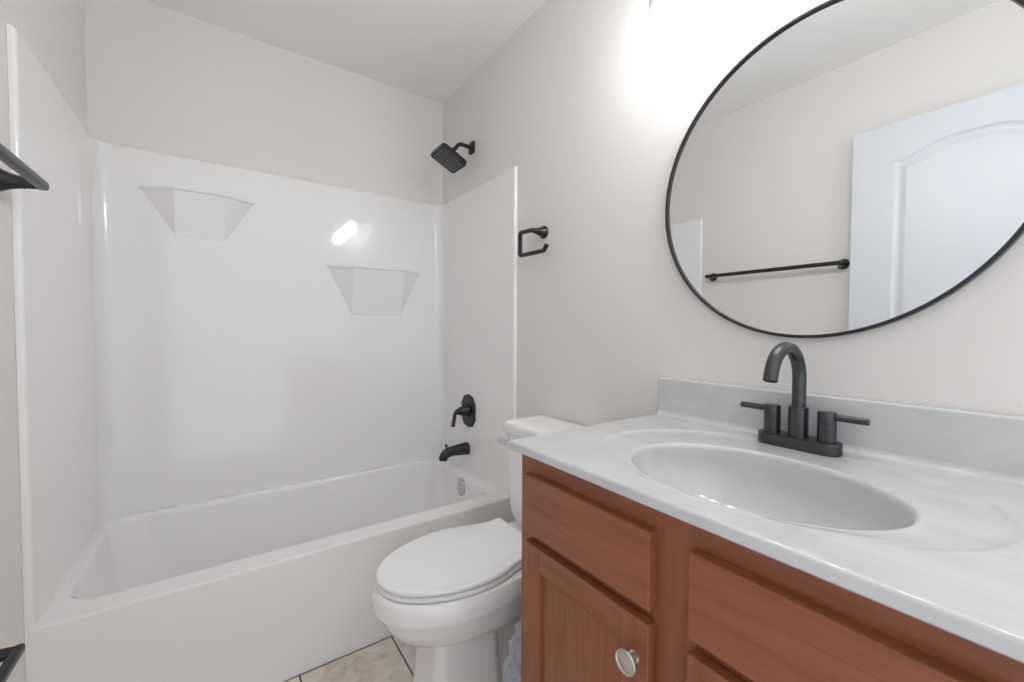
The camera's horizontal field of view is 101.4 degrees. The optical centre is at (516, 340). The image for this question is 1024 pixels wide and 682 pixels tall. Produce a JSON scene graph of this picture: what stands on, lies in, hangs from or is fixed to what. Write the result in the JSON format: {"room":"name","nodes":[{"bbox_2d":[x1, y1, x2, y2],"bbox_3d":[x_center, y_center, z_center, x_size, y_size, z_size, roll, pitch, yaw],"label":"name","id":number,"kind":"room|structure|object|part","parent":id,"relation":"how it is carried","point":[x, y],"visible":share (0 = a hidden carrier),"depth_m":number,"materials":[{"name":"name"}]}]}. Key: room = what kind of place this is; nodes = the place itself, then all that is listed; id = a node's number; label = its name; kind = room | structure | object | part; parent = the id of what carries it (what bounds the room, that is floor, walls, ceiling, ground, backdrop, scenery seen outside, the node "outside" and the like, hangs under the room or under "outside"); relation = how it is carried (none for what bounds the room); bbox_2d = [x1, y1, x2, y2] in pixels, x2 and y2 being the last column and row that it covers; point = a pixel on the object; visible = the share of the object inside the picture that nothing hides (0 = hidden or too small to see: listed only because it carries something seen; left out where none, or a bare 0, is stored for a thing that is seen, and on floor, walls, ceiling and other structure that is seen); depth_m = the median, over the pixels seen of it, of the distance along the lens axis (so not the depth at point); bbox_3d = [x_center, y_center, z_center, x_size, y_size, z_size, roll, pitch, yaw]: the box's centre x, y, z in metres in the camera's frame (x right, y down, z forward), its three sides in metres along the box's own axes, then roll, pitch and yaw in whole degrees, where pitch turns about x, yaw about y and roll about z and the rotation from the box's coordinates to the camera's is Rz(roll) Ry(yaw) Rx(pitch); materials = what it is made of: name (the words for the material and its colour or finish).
{"room":"bathroom","nodes":[
{"label":"bathroom","id":0,"kind":"room"},
{"bbox_2d":[0,0,87,681],"bbox_3d":[-0.998,-0.104,0.632,0.100,2.440,2.320,-1,2,-35],"label":"wall","id":1,"kind":"structure","parent":0,"point":[53,30],"depth_m":0.99,"materials":[{"name":"white paint"}]},
{"bbox_2d":[0,643,25,681],"bbox_3d":[-0.868,0.612,0.617,0.077,0.052,0.504,-1,2,-35],"label":"towel bar","id":2,"kind":"object","parent":1,"relation":"attached to","point":[10,656],"visible":1,"depth_m":0.79,"materials":[{"name":"black metal"}]},
{"bbox_3d":[-1.000,0.606,0.800,0.072,0.052,0.052,-1,2,-35],"label":"post","id":3,"kind":"part","parent":2,"relation":"part of","materials":[{"name":"black metal"}]},
{"bbox_2d":[0,143,48,191],"bbox_3d":[-0.925,-0.351,0.678,0.078,0.052,0.720,-1,2,-35],"label":"towel bar","id":4,"kind":"object","parent":1,"relation":"attached to","point":[28,179],"visible":1,"depth_m":0.92,"materials":[{"name":"black metal"}]},
{"bbox_3d":[-1.121,-0.359,0.949,0.072,0.052,0.052,-1,2,-35],"label":"post","id":5,"kind":"part","parent":4,"relation":"part of","materials":[{"name":"black metal"}]},
{"bbox_2d":[84,0,442,204],"bbox_3d":[-1.057,-0.145,2.072,1.670,2.440,0.100,-1,2,-35],"label":"wall","id":6,"kind":"structure","parent":0,"point":[159,79],"depth_m":1.88,"materials":[{"name":"white paint"}]},
{"bbox_2d":[143,0,545,102],"bbox_3d":[-0.381,-1.359,1.091,1.670,0.050,2.420,-1,2,-35],"label":"ceiling","id":7,"kind":"structure","parent":0,"point":[429,49],"depth_m":1.83,"materials":[{"name":"white paint"}]},
{"bbox_2d":[284,636,415,681],"bbox_3d":[-0.392,1.129,1.162,1.670,0.050,2.420,-1,2,-35],"label":"floor","id":8,"kind":"structure","parent":0,"point":[389,659],"depth_m":1.41,"materials":[{"name":"beige tile"}]},
{"bbox_2d":[6,23,517,681],"bbox_3d":[-0.813,0.161,1.734,1.469,1.849,0.748,-1,2,-35],"label":"bathtub","id":9,"kind":"object","parent":8,"relation":"on","point":[239,390],"visible":0.8,"depth_m":1.74,"materials":[{"name":"white plastic"}]},
{"bbox_3d":[-1.389,0.172,1.289,0.015,1.849,0.685,-1,2,-35],"label":"panel","id":10,"kind":"part","parent":9,"relation":"part of","materials":[{"name":"white plastic"}]},
{"bbox_2d":[137,186,255,240],"bbox_3d":[-1.322,-0.526,1.753,0.408,0.186,0.075,-1,2,-35],"label":"shelf","id":11,"kind":"object","parent":9,"relation":"attached to","point":[163,212],"depth_m":1.74,"materials":[{"name":"white plastic"}]},
{"bbox_3d":[-1.010,-0.041,2.009,1.469,1.463,0.062,-1,2,-35],"label":"panel","id":12,"kind":"part","parent":9,"relation":"part of","materials":[{"name":"white plastic"}]},
{"bbox_2d":[30,456,509,641],"bbox_3d":[-0.814,0.863,1.752,1.451,0.346,0.742,-1,2,-35],"label":"basin","id":13,"kind":"object","parent":9,"relation":"in","point":[297,559],"depth_m":1.52,"materials":[{"name":"white plastic"}]},
{"bbox_2d":[326,265,419,315],"bbox_3d":[-0.718,-0.256,2.187,0.498,0.243,0.080,-1,2,-35],"label":"shelf","id":14,"kind":"object","parent":9,"relation":"attached to","point":[351,290],"depth_m":2.17,"materials":[{"name":"white plastic"}]},
{"bbox_2d":[439,442,469,460],"bbox_3d":[-0.322,0.565,2.156,0.160,0.080,0.062,-1,2,-35],"label":"tub spout","id":15,"kind":"object","parent":9,"relation":"attached to","point":[462,448],"visible":1,"depth_m":2.14,"materials":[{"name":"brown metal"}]},
{"bbox_3d":[-0.281,0.747,2.141,0.019,0.086,0.086,-1,2,-35],"label":"overflow plate","id":16,"kind":"part","parent":9,"relation":"part of","materials":[{"name":"silver metal"}]},
{"bbox_2d":[451,394,475,426],"bbox_3d":[-0.289,0.364,2.155,0.102,0.174,0.144,-1,2,-35],"label":"shower valve","id":17,"kind":"object","parent":9,"relation":"attached to","point":[467,410],"visible":1,"depth_m":2.15,"materials":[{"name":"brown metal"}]},
{"bbox_3d":[-0.305,0.391,2.144,0.062,0.094,0.033,-1,2,-35],"label":"handle","id":18,"kind":"part","parent":17,"relation":"part of","materials":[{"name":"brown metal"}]},
{"bbox_3d":[-0.202,0.153,2.129,0.015,1.849,0.684,-1,2,-35],"label":"panel","id":19,"kind":"part","parent":9,"relation":"part of","materials":[{"name":"white plastic"}]},
{"bbox_2d":[371,415,585,681],"bbox_3d":[-0.091,0.700,1.351,0.730,0.800,0.371,-1,2,-35],"label":"toilet","id":20,"kind":"object","parent":8,"relation":"on","point":[454,594],"visible":0.71,"depth_m":1.20,"materials":[{"name":"white ceramic"}]},
{"bbox_3d":[-0.157,0.775,1.306,0.570,0.184,0.366,-1,2,-35],"label":"bowl","id":21,"kind":"part","parent":20,"relation":"part of","materials":[{"name":"white ceramic"}]},
{"bbox_3d":[-0.181,0.675,1.286,0.484,0.017,0.334,-1,2,-35],"label":"seat","id":22,"kind":"part","parent":20,"relation":"part of","materials":[{"name":"white plastic"}]},
{"bbox_3d":[-0.181,0.654,1.285,0.486,0.020,0.336,-1,2,-35],"label":"lid","id":23,"kind":"part","parent":20,"relation":"part of","materials":[{"name":"white plastic"}]},
{"bbox_3d":[-0.040,0.372,1.554,0.034,0.034,0.081,-1,2,-35],"label":"flush lever","id":24,"kind":"part","parent":20,"relation":"part of","materials":[{"name":"silver metal"}]},
{"bbox_3d":[0.128,0.523,1.500,0.178,0.352,0.348,-1,2,-35],"label":"tank","id":25,"kind":"part","parent":20,"relation":"part of","materials":[{"name":"white ceramic"}]},
{"bbox_3d":[0.129,0.322,1.494,0.195,0.049,0.370,-1,2,-35],"label":"tank lid","id":26,"kind":"part","parent":20,"relation":"part of","materials":[{"name":"white ceramic"}]},
{"bbox_2d":[502,620,520,681],"bbox_3d":[0.062,0.892,1.124,0.162,0.429,0.196,2,2,42],"label":"plastic bag","id":27,"kind":"object","parent":8,"relation":"on","point":[512,664],"visible":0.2,"depth_m":1.08,"materials":[{"name":"grey plastic"}]},
{"bbox_2d":[521,454,1023,681],"bbox_3d":[0.432,0.683,0.759,0.572,0.872,0.777,-1,2,-35],"label":"vanity cabinet","id":28,"kind":"object","parent":8,"relation":"on","point":[616,587],"visible":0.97,"depth_m":0.61,"materials":[{"name":"brown wood"}]},
{"bbox_3d":[0.116,0.708,0.776,0.007,0.476,0.220,-1,2,-35],"label":"door","id":29,"kind":"part","parent":28,"relation":"part of","materials":[{"name":"brown wood"}]},
{"bbox_3d":[0.116,0.450,0.767,0.020,0.048,0.214,-1,2,-35],"label":"rail","id":30,"kind":"part","parent":28,"relation":"part of","materials":[{"name":"brown wood"}]},
{"bbox_3d":[0.116,0.344,0.764,0.020,0.121,0.316,-1,2,-35],"label":"drawer","id":31,"kind":"part","parent":28,"relation":"part of","materials":[{"name":"brown wood"}]},
{"bbox_3d":[0.132,0.416,0.777,0.019,0.042,0.295,-1,2,-35],"label":"frame rail","id":32,"kind":"part","parent":28,"relation":"part of","materials":[{"name":"brown wood"}]},
{"bbox_3d":[0.133,0.274,0.773,0.019,0.057,0.295,-1,2,-35],"label":"frame rail","id":33,"kind":"part","parent":28,"relation":"part of","materials":[{"name":"brown wood"}]},
{"bbox_3d":[0.174,0.491,0.646,0.026,0.039,0.039,-1,2,-35],"label":"knob","id":34,"kind":"part","parent":28,"relation":"part of","materials":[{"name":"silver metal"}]},
{"bbox_3d":[0.354,0.426,0.463,0.019,0.042,0.306,-1,2,-35],"label":"frame rail","id":35,"kind":"part","parent":28,"relation":"part of","materials":[{"name":"brown wood"}]},
{"bbox_3d":[0.335,0.460,0.457,0.020,0.048,0.214,-1,2,-35],"label":"rail","id":36,"kind":"part","parent":28,"relation":"part of","materials":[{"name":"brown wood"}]},
{"bbox_2d":[508,377,1023,663],"bbox_3d":[0.444,0.240,0.755,0.552,0.241,0.820,-1,2,-35],"label":"countertop","id":37,"kind":"structure","parent":28,"relation":"on","point":[920,514],"depth_m":0.70,"materials":[{"name":"stone"}]},
{"bbox_2d":[629,443,921,530],"bbox_3d":[0.398,0.296,0.724,0.328,0.131,0.436,-1,2,-35],"label":"sink","id":38,"kind":"object","parent":37,"relation":"in","point":[784,492],"depth_m":0.80,"materials":[{"name":"white ceramic"}]},
{"bbox_2d":[740,342,869,456],"bbox_3d":[0.584,0.114,0.894,0.196,0.227,0.194,0,2,4],"label":"faucet","id":39,"kind":"object","parent":37,"relation":"on","point":[797,437],"visible":1,"depth_m":0.88,"materials":[{"name":"grey metal"}]},
{"bbox_3d":[0.549,0.150,0.968,0.014,0.013,0.056,-1,2,-35],"label":"lever","id":40,"kind":"part","parent":39,"relation":"part of","materials":[{"name":"grey metal"}]},
{"bbox_3d":[0.572,0.171,0.936,0.033,0.061,0.033,-1,2,-35],"label":"handle","id":41,"kind":"part","parent":39,"relation":"part of","materials":[{"name":"grey metal"}]},
{"bbox_3d":[0.548,0.072,0.853,0.159,0.143,0.026,-1,2,-35],"label":"spout","id":42,"kind":"part","parent":39,"relation":"part of","materials":[{"name":"grey metal"}]},
{"bbox_3d":[0.602,0.215,0.895,0.053,0.024,0.157,-1,2,-35],"label":"plate","id":43,"kind":"part","parent":39,"relation":"part of","materials":[{"name":"grey metal"}]},
{"bbox_3d":[0.632,0.174,0.852,0.033,0.061,0.033,-1,2,-35],"label":"handle","id":44,"kind":"part","parent":39,"relation":"part of","materials":[{"name":"grey metal"}]},
{"bbox_3d":[0.655,0.154,0.819,0.014,0.013,0.056,-1,2,-35],"label":"lever","id":45,"kind":"part","parent":39,"relation":"part of","materials":[{"name":"grey metal"}]},
{"bbox_3d":[0.336,0.354,0.454,0.020,0.121,0.316,-1,2,-35],"label":"drawer","id":46,"kind":"part","parent":28,"relation":"part of","materials":[{"name":"brown wood"}]},
{"bbox_3d":[0.355,0.284,0.459,0.019,0.057,0.306,-1,2,-35],"label":"frame rail","id":47,"kind":"part","parent":28,"relation":"part of","materials":[{"name":"brown wood"}]},
{"bbox_2d":[443,0,1023,425],"bbox_3d":[0.283,-0.124,1.539,0.100,2.440,2.320,-1,2,-35],"label":"wall","id":48,"kind":"structure","parent":0,"point":[594,103],"depth_m":1.33,"materials":[{"name":"white paint"}]},
{"bbox_2d":[431,141,474,172],"bbox_3d":[-0.309,-0.941,2.093,0.203,0.158,0.148,-1,2,-35],"label":"showerhead","id":49,"kind":"object","parent":48,"relation":"attached to","point":[447,156],"visible":1,"depth_m":2.07,"materials":[{"name":"black metal"}]},
{"bbox_3d":[-0.339,-0.893,2.073,0.118,0.061,0.132,-1,2,-35],"label":"nozzle plate","id":50,"kind":"part","parent":49,"relation":"part of","materials":[{"name":"grey metal"}]},
{"bbox_3d":[-0.277,-0.971,2.114,0.113,0.063,0.020,-1,2,-35],"label":"arm","id":51,"kind":"part","parent":49,"relation":"part of","materials":[{"name":"black metal"}]},
{"bbox_2d":[518,226,548,256],"bbox_3d":[0.086,-0.400,1.664,0.070,0.125,0.184,-1,2,-35],"label":"towel ring","id":52,"kind":"object","parent":48,"relation":"attached to","point":[542,231],"visible":1,"depth_m":1.66,"materials":[{"name":"black metal"}]},
{"bbox_3d":[0.086,-0.437,1.666,0.066,0.052,0.052,-1,2,-35],"label":"post","id":53,"kind":"part","parent":52,"relation":"part of","materials":[{"name":"black metal"}]},
{"bbox_2d":[658,377,1023,476],"bbox_3d":[0.661,0.171,0.906,0.020,0.109,0.818,-1,2,-35],"label":"backsplash","id":54,"kind":"structure","parent":48,"relation":"attached to","point":[994,442],"depth_m":0.81,"materials":[{"name":"stone"}]},
{"bbox_2d":[665,0,1023,337],"bbox_3d":[0.642,-0.363,0.923,0.018,0.713,0.713,-1,2,-35],"label":"round mirror","id":55,"kind":"object","parent":48,"relation":"attached to","point":[861,165],"visible":1,"depth_m":0.85,"materials":[{"name":"black mirror"}]}
]}

